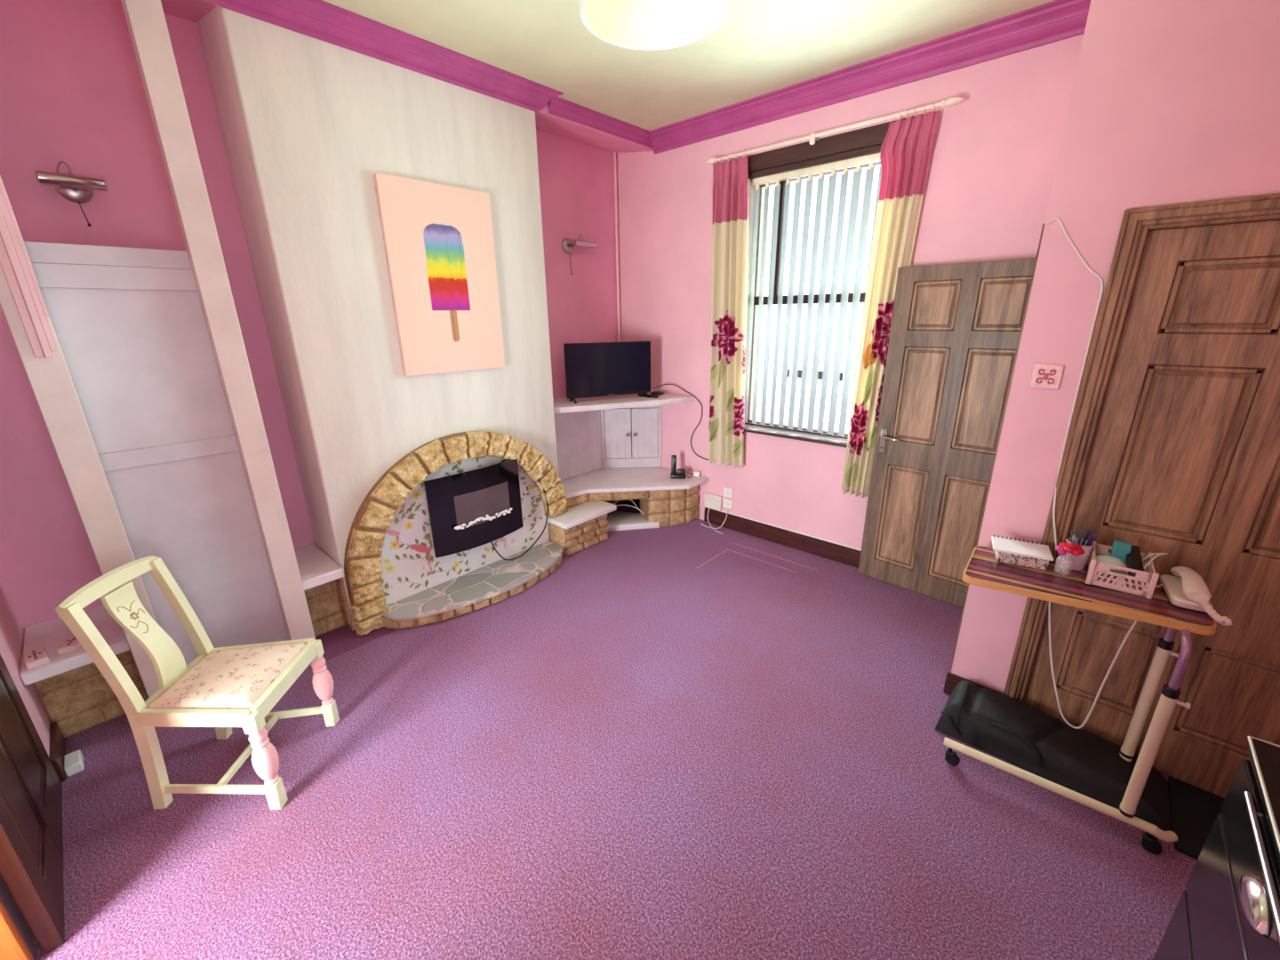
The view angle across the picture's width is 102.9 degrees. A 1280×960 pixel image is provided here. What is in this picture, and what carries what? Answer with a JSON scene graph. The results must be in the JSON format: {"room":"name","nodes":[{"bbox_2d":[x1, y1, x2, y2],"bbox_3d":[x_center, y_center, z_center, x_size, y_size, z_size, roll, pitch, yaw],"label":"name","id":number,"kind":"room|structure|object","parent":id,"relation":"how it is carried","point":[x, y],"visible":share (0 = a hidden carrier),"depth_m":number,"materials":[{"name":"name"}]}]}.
{"room":"living room","nodes":[
{"label":"living room","id":0,"kind":"room"},
{"bbox_2d":[0,576,51,958],"bbox_3d":[-1.202,0.074,0.505,4.400,3.050,0.120,15,24,40],"label":"wall","id":1,"kind":"structure","parent":0,"point":[12,630],"depth_m":2.00,"materials":[{"name":"pink paint"}]},
{"bbox_2d":[0,900,33,959],"bbox_3d":[-1.443,0.498,0.876,0.825,2.020,0.127,15,24,40],"label":"door frame","id":2,"kind":"structure","parent":1,"relation":"attached to","point":[12,947],"depth_m":1.39,"materials":[{"name":"orange wood"}]},
{"bbox_2d":[0,653,64,954],"bbox_3d":[-2.007,0.343,1.434,0.800,1.975,0.040,15,24,40],"label":"door","id":3,"kind":"structure","parent":1,"relation":"in","point":[31,843],"depth_m":1.57,"materials":[{"name":"brown wood"}]},
{"bbox_2d":[49,721,66,782],"bbox_3d":[-2.403,1.118,2.104,0.300,0.110,0.020,15,24,40],"label":"baseboard","id":4,"kind":"structure","parent":1,"relation":"attached to","point":[57,740],"depth_m":2.07,"materials":[{"name":"brown wood"}]},
{"bbox_2d":[0,0,617,628],"bbox_3d":[-1.471,-0.865,3.425,0.120,3.050,4.302,15,24,40],"label":"wall","id":5,"kind":"structure","parent":0,"point":[72,92],"depth_m":2.27,"materials":[{"name":"pink paint"}]},
{"bbox_2d":[34,160,107,226],"bbox_3d":[-2.354,-1.192,2.127,0.109,0.234,0.195,15,24,40],"label":"wall lamp","id":6,"kind":"object","parent":5,"relation":"attached to","point":[75,188],"visible":1,"depth_m":2.11,"materials":[{"name":"silver metal"}]},
{"bbox_2d":[562,233,597,274],"bbox_3d":[-0.477,-1.811,4.100,0.109,0.304,0.280,15,24,40],"label":"wall lamp","id":7,"kind":"object","parent":5,"relation":"attached to","point":[568,245],"visible":1,"depth_m":4.04,"materials":[{"name":"silver metal"}]},
{"bbox_2d":[613,152,620,341],"bbox_3d":[-0.191,-1.464,4.579,0.021,2.610,0.021,15,24,40],"label":"pipe","id":8,"kind":"object","parent":5,"relation":"attached to","point":[614,153],"visible":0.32,"depth_m":4.39,"materials":[{"name":"pink metal"}]},
{"bbox_2d":[196,2,558,630],"bbox_3d":[-1.317,-0.793,3.196,0.430,3.050,1.568,15,24,40],"label":"wall","id":9,"kind":"structure","parent":0,"point":[307,123],"depth_m":2.65,"materials":[{"name":"white paint"}]},
{"bbox_2d":[160,0,216,22],"bbox_3d":[-2.275,-1.889,1.794,0.380,0.080,1.172,15,24,40],"label":"trim","id":10,"kind":"structure","parent":9,"relation":"attached to","point":[193,11],"depth_m":2.16,"materials":[{"name":"pink paint"}]},
{"bbox_2d":[215,0,652,148],"bbox_3d":[-0.789,-2.261,2.922,0.125,0.100,2.835,15,24,40],"label":"crown molding","id":11,"kind":"structure","parent":9,"relation":"attached to","point":[320,20],"depth_m":2.57,"materials":[{"name":"purple paint"}]},
{"bbox_2d":[373,172,504,375],"bbox_3d":[-1.117,-1.146,2.955,0.035,1.010,0.650,15,24,40],"label":"picture","id":12,"kind":"object","parent":9,"relation":"attached to","point":[438,241],"visible":1,"depth_m":2.91},
{"bbox_2d":[535,103,653,152],"bbox_3d":[-0.426,-2.518,3.694,0.430,0.095,1.142,15,24,40],"label":"trim","id":13,"kind":"structure","parent":9,"relation":"attached to","point":[544,121],"depth_m":3.68,"materials":[{"name":"pink paint"}]},
{"bbox_2d":[33,499,1223,959],"bbox_3d":[0.230,1.087,2.467,4.640,0.120,4.282,15,24,40],"label":"floor","id":14,"kind":"structure","parent":0,"point":[691,740],"depth_m":1.88,"materials":[{"name":"carpet"}]},
{"bbox_2d":[63,749,84,776],"bbox_3d":[-2.315,1.157,2.084,0.100,0.044,0.048,15,24,40],"label":"door stop","id":15,"kind":"object","parent":14,"relation":"on","point":[74,761],"visible":1,"depth_m":2.06,"materials":[{"name":"white plastic"}]},
{"bbox_2d":[19,604,148,738],"bbox_3d":[-2.485,0.881,2.312,0.493,0.436,0.310,15,24,40],"label":"stone plinth","id":16,"kind":"object","parent":14,"relation":"on","point":[74,693],"visible":0.7,"depth_m":2.23,"materials":[{"name":"brown stone"}]},
{"bbox_2d":[22,646,49,669],"bbox_3d":[-2.438,0.718,2.057,0.124,0.029,0.060,12,22,35],"label":"block","id":17,"kind":"object","parent":16,"relation":"on","point":[36,658],"visible":1,"depth_m":2.04,"materials":[{"name":"pink"}]},
{"bbox_2d":[56,633,81,654],"bbox_3d":[-2.392,0.686,2.155,0.060,0.029,0.124,-10,20,-26],"label":"block","id":18,"kind":"object","parent":16,"relation":"on","point":[71,644],"visible":0.74,"depth_m":2.12,"materials":[{"name":"pink"}]},
{"bbox_2d":[0,0,316,697],"bbox_3d":[-1.989,-0.405,2.084,0.107,3.008,0.654,15,24,40],"label":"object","id":19,"kind":"object","parent":14,"relation":"on","point":[135,362],"visible":0.82,"depth_m":2.11,"materials":[{"name":"white wood"}]},
{"bbox_2d":[55,555,339,809],"bbox_3d":[-1.619,0.746,1.957,0.560,0.890,0.481,-2,18,-4],"label":"dining chair","id":20,"kind":"object","parent":14,"relation":"on","point":[223,689],"visible":1,"depth_m":1.88,"materials":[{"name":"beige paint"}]},
{"bbox_2d":[117,600,148,632],"bbox_3d":[-1.837,0.501,1.863,0.048,0.123,0.073,-2,18,-4],"label":"flower","id":21,"kind":"object","parent":20,"relation":"on","point":[132,617],"depth_m":1.85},
{"bbox_2d":[294,544,353,636],"bbox_3d":[-1.875,0.667,2.950,0.493,0.436,0.208,15,24,40],"label":"stone plinth","id":22,"kind":"object","parent":14,"relation":"on","point":[321,576],"visible":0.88,"depth_m":2.91,"materials":[{"name":"stone"}]},
{"bbox_2d":[344,431,567,635],"bbox_3d":[-1.004,0.239,3.237,0.388,1.053,1.577,15,24,40],"label":"fireplace","id":23,"kind":"object","parent":14,"relation":"on","point":[395,579],"visible":0.75,"depth_m":3.15,"materials":[{"name":"stone"}]},
{"bbox_2d":[424,458,548,560],"bbox_3d":[-0.979,0.243,3.437,0.150,0.738,0.894,15,24,40],"label":"fire","id":24,"kind":"object","parent":23,"relation":"attached to","point":[470,509],"visible":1,"depth_m":3.25,"materials":[{"name":"black glass"}]},
{"bbox_2d":[545,500,616,556],"bbox_3d":[-0.453,0.378,4.016,0.251,0.296,0.525,15,24,40],"label":"brick pier","id":25,"kind":"object","parent":14,"relation":"on","point":[584,525],"visible":0.97,"depth_m":3.92,"materials":[{"name":"brown brick"}]},
{"bbox_2d":[560,466,708,531],"bbox_3d":[-0.167,0.205,4.362,1.026,0.405,1.135,15,24,40],"label":"stone bench","id":26,"kind":"object","parent":14,"relation":"on","point":[664,500],"visible":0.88,"depth_m":4.33,"materials":[{"name":"white stone"}]},
{"bbox_2d":[554,405,661,480],"bbox_3d":[-0.387,-0.365,4.444,1.196,0.634,0.255,-10,20,-27],"label":"base cabinet","id":27,"kind":"object","parent":26,"relation":"on","point":[631,437],"visible":0.8,"depth_m":4.55,"materials":[{"name":"grey paint"}]},
{"bbox_2d":[553,392,694,413],"bbox_3d":[-0.240,-0.632,4.157,0.852,0.043,1.124,15,24,40],"label":"shelf","id":28,"kind":"object","parent":27,"relation":"on","point":[562,404],"visible":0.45,"depth_m":4.09,"materials":[{"name":"white wood"}]},
{"bbox_2d":[563,340,650,403],"bbox_3d":[-0.246,-0.876,4.107,0.725,0.452,0.155,-8,19,-22],"label":"television","id":29,"kind":"object","parent":28,"relation":"on","point":[593,369],"visible":0.91,"depth_m":4.08,"materials":[{"name":"black plastic"}]},
{"bbox_2d":[637,393,658,398],"bbox_3d":[0.069,-0.708,4.275,0.200,0.020,0.040,13,23,37],"label":"remote control","id":30,"kind":"object","parent":28,"relation":"on","point":[638,395],"visible":0.91,"depth_m":4.24,"materials":[{"name":"black plastic"}]},
{"bbox_2d":[651,391,663,394],"bbox_3d":[0.154,-0.751,4.400,0.100,0.022,0.070,5,19,19],"label":"box","id":31,"kind":"object","parent":28,"relation":"on","point":[653,392],"visible":0.99,"depth_m":4.37,"materials":[{"name":"black plastic"}]},
{"bbox_2d":[616,504,644,514],"bbox_3d":[-0.161,0.269,4.389,0.416,0.123,0.020,-4,18,-11],"label":"loose cable","id":32,"kind":"object","parent":26,"relation":"on","point":[617,505],"visible":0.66,"depth_m":4.39,"materials":[{"name":"white plastic"}]},
{"bbox_2d":[607,511,659,531],"bbox_3d":[-0.160,0.374,4.408,0.547,0.054,0.458,15,24,40],"label":"shelf","id":33,"kind":"object","parent":26,"relation":"attached to","point":[616,520],"depth_m":4.36,"materials":[{"name":"white wood"}]},
{"bbox_2d":[670,455,692,479],"bbox_3d":[0.358,-0.116,4.357,0.189,0.195,0.093,2,18,7],"label":"cordless phone","id":34,"kind":"object","parent":26,"relation":"on","point":[681,474],"visible":1,"depth_m":4.35,"materials":[{"name":"black plastic"}]},
{"bbox_2d":[692,469,702,478],"bbox_3d":[0.499,-0.059,4.382,0.058,0.067,0.103,-13,22,-34],"label":"plug","id":35,"kind":"object","parent":26,"relation":"on","point":[697,473],"visible":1,"depth_m":4.38,"materials":[{"name":"plastic"}]},
{"bbox_2d":[700,508,727,534],"bbox_3d":[0.652,0.323,4.334,0.122,0.177,0.267,-13,21,-33],"label":"cable","id":36,"kind":"object","parent":14,"relation":"on","point":[708,508],"visible":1,"depth_m":4.32,"materials":[{"name":"white plastic"}]},
{"bbox_2d":[934,680,1173,831],"bbox_3d":[1.653,1.050,2.061,0.740,0.157,0.307,15,24,40],"label":"bag","id":37,"kind":"object","parent":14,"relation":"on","point":[1019,733],"visible":0.94,"depth_m":2.02,"materials":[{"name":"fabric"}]},
{"bbox_2d":[943,545,1216,854],"bbox_3d":[1.577,0.753,1.910,0.728,0.822,0.425,12,22,35],"label":"table","id":38,"kind":"object","parent":14,"relation":"on","point":[1059,584],"visible":0.88,"depth_m":1.75,"materials":[{"name":"orange wood"}]},
{"bbox_2d":[994,551,1049,569],"bbox_3d":[1.481,0.294,1.982,0.158,0.045,0.104,9,20,28],"label":"patterned box","id":39,"kind":"object","parent":38,"relation":"on","point":[1001,556],"visible":0.64,"depth_m":1.94,"materials":[{"name":"pink cardboard"}]},
{"bbox_2d":[991,534,1053,560],"bbox_3d":[1.482,0.262,1.984,0.184,0.022,0.146,10,21,29],"label":"spiral notepad","id":40,"kind":"object","parent":39,"relation":"on","point":[1026,548],"visible":1,"depth_m":1.97,"materials":[{"name":"white paper"}]},
{"bbox_2d":[1055,542,1085,555],"bbox_3d":[1.559,0.286,1.859,0.084,0.122,0.077,15,24,40],"label":"flowers","id":41,"kind":"object","parent":38,"relation":"on","point":[1075,549],"visible":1,"depth_m":1.83,"materials":[{"name":"red plant"}]},
{"bbox_2d":[1063,537,1094,570],"bbox_3d":[1.634,0.278,1.907,0.082,0.103,0.082,15,24,40],"label":"pot","id":42,"kind":"object","parent":38,"relation":"on","point":[1077,563],"visible":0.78,"depth_m":1.89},
{"bbox_2d":[1070,529,1073,543],"bbox_3d":[1.622,0.253,1.915,0.008,0.133,0.028,-12,21,-32],"label":"pen","id":43,"kind":"object","parent":42,"relation":"in","point":[1072,531],"visible":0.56,"depth_m":1.90,"materials":[{"name":"grey plastic"}]},
{"bbox_2d":[1072,534,1075,543],"bbox_3d":[1.616,0.262,1.902,0.025,0.123,0.011,2,18,8],"label":"pen","id":44,"kind":"object","parent":42,"relation":"in","point":[1073,536],"visible":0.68,"depth_m":1.89,"materials":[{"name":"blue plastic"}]},
{"bbox_2d":[1077,529,1083,544],"bbox_3d":[1.641,0.251,1.910,0.008,0.137,0.020,8,20,25],"label":"pen","id":45,"kind":"object","parent":42,"relation":"in","point":[1081,531],"visible":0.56,"depth_m":1.90,"materials":[{"name":"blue plastic"}]},
{"bbox_2d":[1080,528,1089,545],"bbox_3d":[1.654,0.250,1.905,0.027,0.143,0.011,-6,19,-16],"label":"pen","id":46,"kind":"object","parent":42,"relation":"in","point":[1086,535],"visible":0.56,"depth_m":1.89,"materials":[{"name":"blue plastic"}]},
{"bbox_2d":[1085,535,1093,545],"bbox_3d":[1.645,0.263,1.885,0.008,0.131,0.029,-12,21,-31],"label":"pen","id":47,"kind":"object","parent":42,"relation":"in","point":[1090,540],"visible":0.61,"depth_m":1.86,"materials":[{"name":"blue plastic"}]},
{"bbox_2d":[1088,533,1096,545],"bbox_3d":[1.656,0.259,1.890,0.032,0.135,0.010,8,20,26],"label":"pen","id":48,"kind":"object","parent":42,"relation":"in","point":[1094,534],"visible":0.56,"depth_m":1.87,"materials":[{"name":"purple plastic"}]},
{"bbox_2d":[1048,554,1137,728],"bbox_3d":[1.641,0.625,1.937,0.126,0.610,0.295,-7,19,-19],"label":"hanging cable","id":49,"kind":"object","parent":38,"relation":"hanging from","point":[1060,556],"visible":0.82,"depth_m":1.91,"materials":[{"name":"plastic"}]},
{"bbox_2d":[1085,541,1159,599],"bbox_3d":[1.698,0.313,1.805,0.169,0.092,0.204,14,23,38],"label":"plastic crate","id":50,"kind":"object","parent":38,"relation":"on","point":[1099,574],"visible":0.88,"depth_m":1.75,"materials":[{"name":"pink plastic"}]},
{"bbox_2d":[1095,554,1126,572],"bbox_3d":[1.676,0.291,1.819,0.089,0.050,0.130,15,24,40],"label":"spray bottle","id":51,"kind":"object","parent":50,"relation":"in","point":[1103,558],"visible":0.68,"depth_m":1.79,"materials":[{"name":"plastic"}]},
{"bbox_2d":[1110,540,1132,562],"bbox_3d":[1.712,0.255,1.815,0.055,0.071,0.044,8,20,26],"label":"packet","id":52,"kind":"object","parent":50,"relation":"in","point":[1120,549],"visible":0.8,"depth_m":1.81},
{"bbox_2d":[1126,544,1143,582],"bbox_3d":[1.722,0.288,1.776,0.040,0.075,0.162,10,21,31],"label":"handheld device","id":53,"kind":"object","parent":50,"relation":"in","point":[1133,559],"visible":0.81,"depth_m":1.77,"materials":[{"name":"black plastic"}]},
{"bbox_2d":[1142,552,1167,568],"bbox_3d":[1.758,0.296,1.774,0.157,0.084,0.040,-8,19,-21],"label":"cable","id":54,"kind":"object","parent":50,"relation":"in","point":[1156,554],"visible":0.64,"depth_m":1.76,"materials":[{"name":"white plastic"}]},
{"bbox_2d":[1160,566,1232,625],"bbox_3d":[1.799,0.359,1.649,0.121,0.081,0.278,12,22,34],"label":"telephone","id":55,"kind":"object","parent":38,"relation":"on","point":[1188,590],"visible":1,"depth_m":1.63,"materials":[{"name":"beige plastic"}]},
{"bbox_2d":[1168,776,1224,859],"bbox_3d":[2.021,1.221,1.764,0.260,0.011,0.378,15,24,40],"label":"door mat","id":56,"kind":"object","parent":14,"relation":"on","point":[1195,810],"visible":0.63,"depth_m":1.82,"materials":[{"name":"black rubber"}]},
{"bbox_2d":[1152,736,1279,959],"bbox_3d":[1.137,1.128,0.643,0.647,0.900,1.010,15,24,40],"label":"oven","id":57,"kind":"object","parent":14,"relation":"on","point":[1228,908],"visible":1,"depth_m":0.95,"materials":[{"name":"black metal"}]},
{"bbox_2d":[321,0,1055,130],"bbox_3d":[0.183,-1.927,1.487,4.640,0.120,4.302,15,24,40],"label":"ceiling","id":58,"kind":"structure","parent":0,"point":[759,47],"depth_m":2.58,"materials":[{"name":"beige paint"}]},
{"bbox_2d":[579,0,727,50],"bbox_3d":[0.037,-1.617,1.466,0.443,0.454,0.443,15,24,40],"label":"pendant lamp","id":59,"kind":"object","parent":58,"relation":"hanging from","point":[638,25],"visible":1,"depth_m":1.69,"materials":[{"name":"white fabric"}]},
{"bbox_2d":[616,0,1090,551],"bbox_3d":[1.505,-0.875,3.335,4.400,3.050,0.425,15,24,40],"label":"wall","id":60,"kind":"structure","parent":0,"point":[995,153],"depth_m":3.24,"materials":[{"name":"pink paint"}]},
{"bbox_2d":[652,384,709,460],"bbox_3d":[0.392,-0.494,4.339,0.587,0.616,0.102,8,20,25],"label":"cable","id":61,"kind":"object","parent":60,"relation":"attached to","point":[664,384],"visible":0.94,"depth_m":4.33,"materials":[{"name":"plastic"}]},
{"bbox_2d":[704,492,722,511],"bbox_3d":[0.630,0.184,4.379,0.170,0.125,0.031,15,24,40],"label":"junction box","id":62,"kind":"object","parent":60,"relation":"attached to","point":[711,500],"visible":1,"depth_m":4.36,"materials":[{"name":"beige plastic"}]},
{"bbox_2d":[722,497,732,509],"bbox_3d":[0.738,0.200,4.291,0.090,0.086,0.017,15,24,40],"label":"wall socket","id":63,"kind":"object","parent":60,"relation":"attached to","point":[727,503],"visible":1,"depth_m":4.28,"materials":[{"name":"plastic"}]},
{"bbox_2d":[723,486,733,498],"bbox_3d":[0.737,0.105,4.261,0.090,0.086,0.017,15,24,40],"label":"wall socket","id":64,"kind":"object","parent":60,"relation":"attached to","point":[728,492],"visible":1,"depth_m":4.25,"materials":[{"name":"plastic"}]},
{"bbox_2d":[704,507,860,567],"bbox_3d":[1.347,0.508,3.811,2.100,0.130,0.020,15,24,40],"label":"baseboard","id":65,"kind":"structure","parent":60,"relation":"attached to","point":[832,551],"depth_m":3.97,"materials":[{"name":"brown wood"}]},
{"bbox_2d":[744,152,881,437],"bbox_3d":[1.170,-1.187,3.507,1.000,1.717,0.060,15,24,40],"label":"vertical blind","id":66,"kind":"object","parent":60,"relation":"attached to","point":[869,159],"visible":0.8,"depth_m":3.49,"materials":[{"name":"fabric"}]},
{"bbox_2d":[744,116,914,450],"bbox_3d":[1.223,-1.242,3.551,1.080,1.907,0.332,15,24,40],"label":"window","id":67,"kind":"structure","parent":60,"relation":"attached to","point":[868,140],"depth_m":3.49,"materials":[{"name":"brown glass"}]},
{"bbox_2d":[704,96,963,164],"bbox_3d":[1.080,-2.096,3.138,1.596,0.066,0.120,15,24,40],"label":"pole","id":68,"kind":"object","parent":60,"relation":"attached to","point":[951,101],"visible":1,"depth_m":2.98,"materials":[{"name":"white metal"}]},
{"bbox_2d":[707,156,748,468],"bbox_3d":[0.669,-1.161,3.828,0.355,2.183,0.098,15,24,40],"label":"curtain","id":69,"kind":"object","parent":68,"relation":"hanging from","point":[730,224],"visible":1,"depth_m":3.79,"materials":[{"name":"fabric"}]},
{"bbox_2d":[840,110,940,498],"bbox_3d":[1.495,-0.935,3.133,0.296,2.208,0.078,16,25,42],"label":"curtain","id":70,"kind":"object","parent":68,"relation":"hanging from","point":[906,149],"visible":0.9,"depth_m":3.04,"materials":[{"name":"fabric"}]},
{"bbox_2d":[951,0,1279,695],"bbox_3d":[2.265,-0.429,1.920,1.281,3.050,1.002,15,24,40],"label":"wall","id":71,"kind":"structure","parent":0,"point":[1172,101],"depth_m":1.66,"materials":[{"name":"pink paint"}]},
{"bbox_2d":[857,257,1035,607],"bbox_3d":[1.778,-0.210,2.993,0.770,1.975,0.091,16,25,42],"label":"door","id":72,"kind":"structure","parent":71,"relation":"in","point":[955,332],"depth_m":2.99,"materials":[{"name":"brown wood"}]},
{"bbox_2d":[943,672,1002,695],"bbox_3d":[1.537,0.985,2.361,0.218,0.108,0.022,15,24,40],"label":"baseboard","id":73,"kind":"structure","parent":71,"relation":"attached to","point":[952,680],"depth_m":2.40,"materials":[{"name":"brown wood"}]},
{"bbox_2d":[949,224,1044,672],"bbox_3d":[1.818,-0.053,2.428,0.126,2.035,0.942,15,24,40],"label":"door frame","id":74,"kind":"structure","parent":71,"relation":"attached to","point":[1043,224],"depth_m":2.04,"materials":[{"name":"paint"}]},
{"bbox_2d":[1028,363,1064,389],"bbox_3d":[1.526,-0.389,1.915,0.094,0.092,0.015,15,24,40],"label":"light switch","id":75,"kind":"object","parent":71,"relation":"attached to","point":[1047,376],"visible":1,"depth_m":1.91,"materials":[{"name":"plastic"}]},
{"bbox_2d":[1045,217,1103,546],"bbox_3d":[1.549,-0.330,1.911,0.036,1.207,0.263,-15,23,-37],"label":"wire","id":76,"kind":"object","parent":71,"relation":"attached to","point":[1054,219],"visible":0.97,"depth_m":1.82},
{"bbox_2d":[1003,192,1279,702],"bbox_3d":[1.981,0.169,1.713,0.942,2.047,0.112,15,24,40],"label":"door frame","id":77,"kind":"structure","parent":71,"relation":"attached to","point":[1136,224],"depth_m":1.78,"materials":[{"name":"brown wood"}]},
{"bbox_2d":[1023,219,1279,798],"bbox_3d":[2.000,0.191,1.742,0.800,1.975,0.040,15,24,40],"label":"door","id":78,"kind":"structure","parent":71,"relation":"in","point":[1183,463],"depth_m":1.76,"materials":[{"name":"brown wood"}]},
{"label":"outside","id":79,"kind":"structure","parent":0,"visible":0},
{"bbox_3d":[5.928,-0.540,8.225,22.000,0.100,12.228,15,24,40],"label":"ground","id":80,"kind":"structure","parent":79,"visible":0},
{"bbox_2d":[756,271,867,433],"bbox_3d":[4.374,-1.515,6.913,15.000,2.600,0.300,15,24,40],"label":"wall","id":81,"kind":"structure","parent":80,"relation":"on","point":[865,273],"depth_m":8.14,"materials":[{"name":"white plastic"}]},
{"bbox_2d":[797,369,801,377],"bbox_3d":[2.624,-1.728,8.294,0.110,0.120,0.050,15,24,40],"label":"air vent","id":82,"kind":"object","parent":81,"relation":"in","point":[799,372],"visible":0.5,"depth_m":8.29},
{"bbox_2d":[817,371,823,379],"bbox_3d":[2.861,-1.665,8.089,0.110,0.120,0.050,15,24,40],"label":"air vent","id":83,"kind":"object","parent":81,"relation":"in","point":[820,374],"visible":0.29,"depth_m":8.07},
{"bbox_2d":[839,372,843,380],"bbox_3d":[3.084,-1.605,7.896,0.110,0.120,0.050,15,24,40],"label":"air vent","id":84,"kind":"object","parent":81,"relation":"in","point":[841,373],"visible":0.36,"depth_m":7.85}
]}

